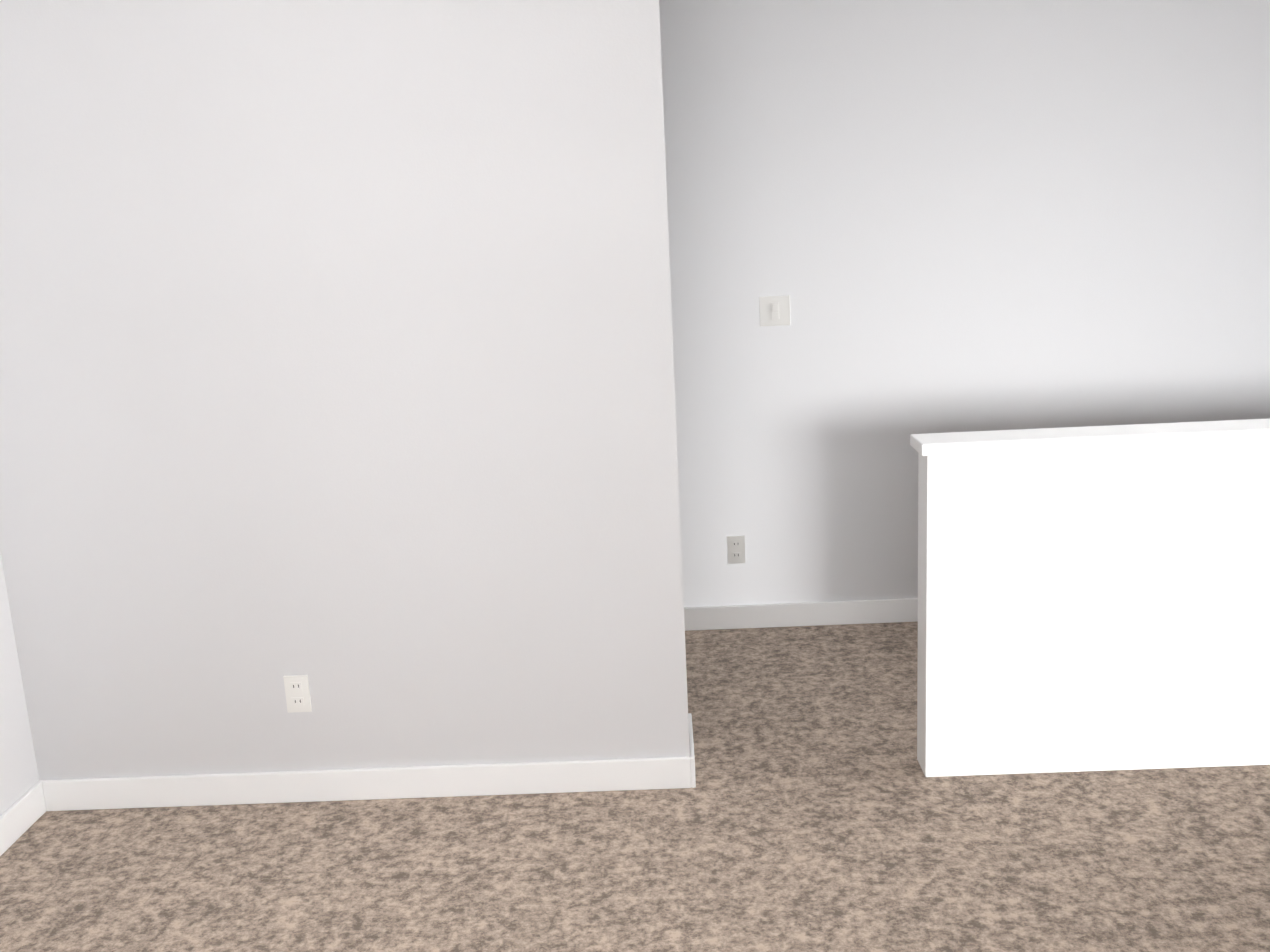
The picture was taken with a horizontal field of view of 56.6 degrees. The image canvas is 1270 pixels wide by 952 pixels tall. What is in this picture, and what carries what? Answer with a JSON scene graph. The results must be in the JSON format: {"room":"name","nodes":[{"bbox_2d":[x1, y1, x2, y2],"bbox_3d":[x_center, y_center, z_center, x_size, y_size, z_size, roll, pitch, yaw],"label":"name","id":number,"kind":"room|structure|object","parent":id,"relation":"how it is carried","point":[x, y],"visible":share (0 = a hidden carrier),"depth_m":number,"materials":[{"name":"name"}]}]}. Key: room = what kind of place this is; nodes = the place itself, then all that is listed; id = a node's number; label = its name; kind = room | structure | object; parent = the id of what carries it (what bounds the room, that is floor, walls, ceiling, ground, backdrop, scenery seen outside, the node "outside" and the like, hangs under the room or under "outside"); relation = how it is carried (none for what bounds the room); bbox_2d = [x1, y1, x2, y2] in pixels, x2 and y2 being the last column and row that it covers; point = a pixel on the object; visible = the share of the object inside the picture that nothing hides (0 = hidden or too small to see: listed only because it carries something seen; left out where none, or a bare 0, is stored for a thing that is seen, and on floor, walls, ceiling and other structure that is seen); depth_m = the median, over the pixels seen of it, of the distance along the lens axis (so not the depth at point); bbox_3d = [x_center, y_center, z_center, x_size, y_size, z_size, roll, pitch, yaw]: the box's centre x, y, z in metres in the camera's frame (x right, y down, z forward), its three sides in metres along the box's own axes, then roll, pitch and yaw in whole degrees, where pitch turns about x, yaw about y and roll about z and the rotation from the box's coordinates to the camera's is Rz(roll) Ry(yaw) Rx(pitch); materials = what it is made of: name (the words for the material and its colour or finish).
{"room":"empty room","nodes":[
{"label":"empty room","id":0,"kind":"room"},
{"bbox_2d":[0,554,38,815],"bbox_3d":[-1.990,0.294,0.927,0.120,2.630,7.990,-2,13,2],"label":"wall","id":1,"kind":"structure","parent":0,"point":[19,777],"depth_m":3.49,"materials":[{"name":"white paint"}]},
{"bbox_2d":[0,780,47,855],"bbox_3d":[-1.828,1.075,3.217,0.017,0.100,0.775,-2,13,2],"label":"baseboard","id":2,"kind":"structure","parent":1,"relation":"attached to","point":[25,812],"depth_m":3.50,"materials":[{"name":"white wood"}]},
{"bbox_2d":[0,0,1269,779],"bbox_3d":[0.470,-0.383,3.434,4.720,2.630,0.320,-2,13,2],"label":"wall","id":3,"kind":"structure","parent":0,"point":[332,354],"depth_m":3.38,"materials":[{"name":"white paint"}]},
{"bbox_2d":[283,675,311,712],"bbox_3d":[-1.014,0.655,3.542,0.072,0.116,0.010,-2,13,2],"label":"electrical outlet","id":4,"kind":"object","parent":3,"relation":"attached to","point":[297,694],"visible":1,"depth_m":3.54,"materials":[{"name":"white plastic"}]},
{"bbox_2d":[44,746,695,810],"bbox_3d":[-0.823,0.941,3.600,2.014,0.100,0.014,-2,13,2],"label":"baseboard","id":5,"kind":"structure","parent":3,"relation":"attached to","point":[660,772],"depth_m":3.59,"materials":[{"name":"white wood"}]},
{"bbox_2d":[0,622,1269,951],"bbox_3d":[0.492,1.521,1.158,4.960,0.100,7.990,-2,13,2],"label":"floor","id":6,"kind":"structure","parent":0,"point":[814,810],"depth_m":3.21,"materials":[{"name":"carpet"}]},
{"bbox_2d":[651,0,689,756],"bbox_3d":[0.101,-0.369,3.454,0.020,2.630,0.300,-2,13,2],"label":"wall","id":7,"kind":"structure","parent":0,"point":[668,323],"depth_m":3.31,"materials":[{"name":"white paint"}]},
{"bbox_2d":[688,713,693,745],"bbox_3d":[-0.811,0.872,3.907,2.000,0.100,0.014,-2,13,2],"label":"baseboard","id":8,"kind":"structure","parent":7,"relation":"attached to","point":[691,743],"depth_m":3.74,"materials":[{"name":"white wood"}]},
{"bbox_2d":[659,0,1269,606],"bbox_3d":[0.491,-0.666,4.703,4.720,2.630,0.120,-2,13,2],"label":"wall","id":9,"kind":"structure","parent":0,"point":[937,216],"depth_m":4.58,"materials":[{"name":"white paint"}]},
{"bbox_2d":[727,536,744,563],"bbox_3d":[0.417,0.304,4.854,0.072,0.116,0.010,-2,13,2],"label":"outlet","id":10,"kind":"object","parent":9,"relation":"attached to","point":[736,548],"visible":1,"depth_m":4.85,"materials":[{"name":"white plastic"}]},
{"bbox_2d":[759,295,789,325],"bbox_3d":[0.550,-0.649,4.637,0.120,0.116,0.014,-2,13,2],"label":"light switch","id":11,"kind":"object","parent":9,"relation":"attached to","point":[774,310],"visible":1,"depth_m":4.64,"materials":[{"name":"white plastic"}]},
{"bbox_2d":[684,598,917,630],"bbox_3d":[0.558,0.582,4.911,4.706,0.100,0.014,-2,13,2],"label":"baseboard","id":12,"kind":"structure","parent":9,"relation":"attached to","point":[883,610],"depth_m":4.90,"materials":[{"name":"white wood"}]}
]}

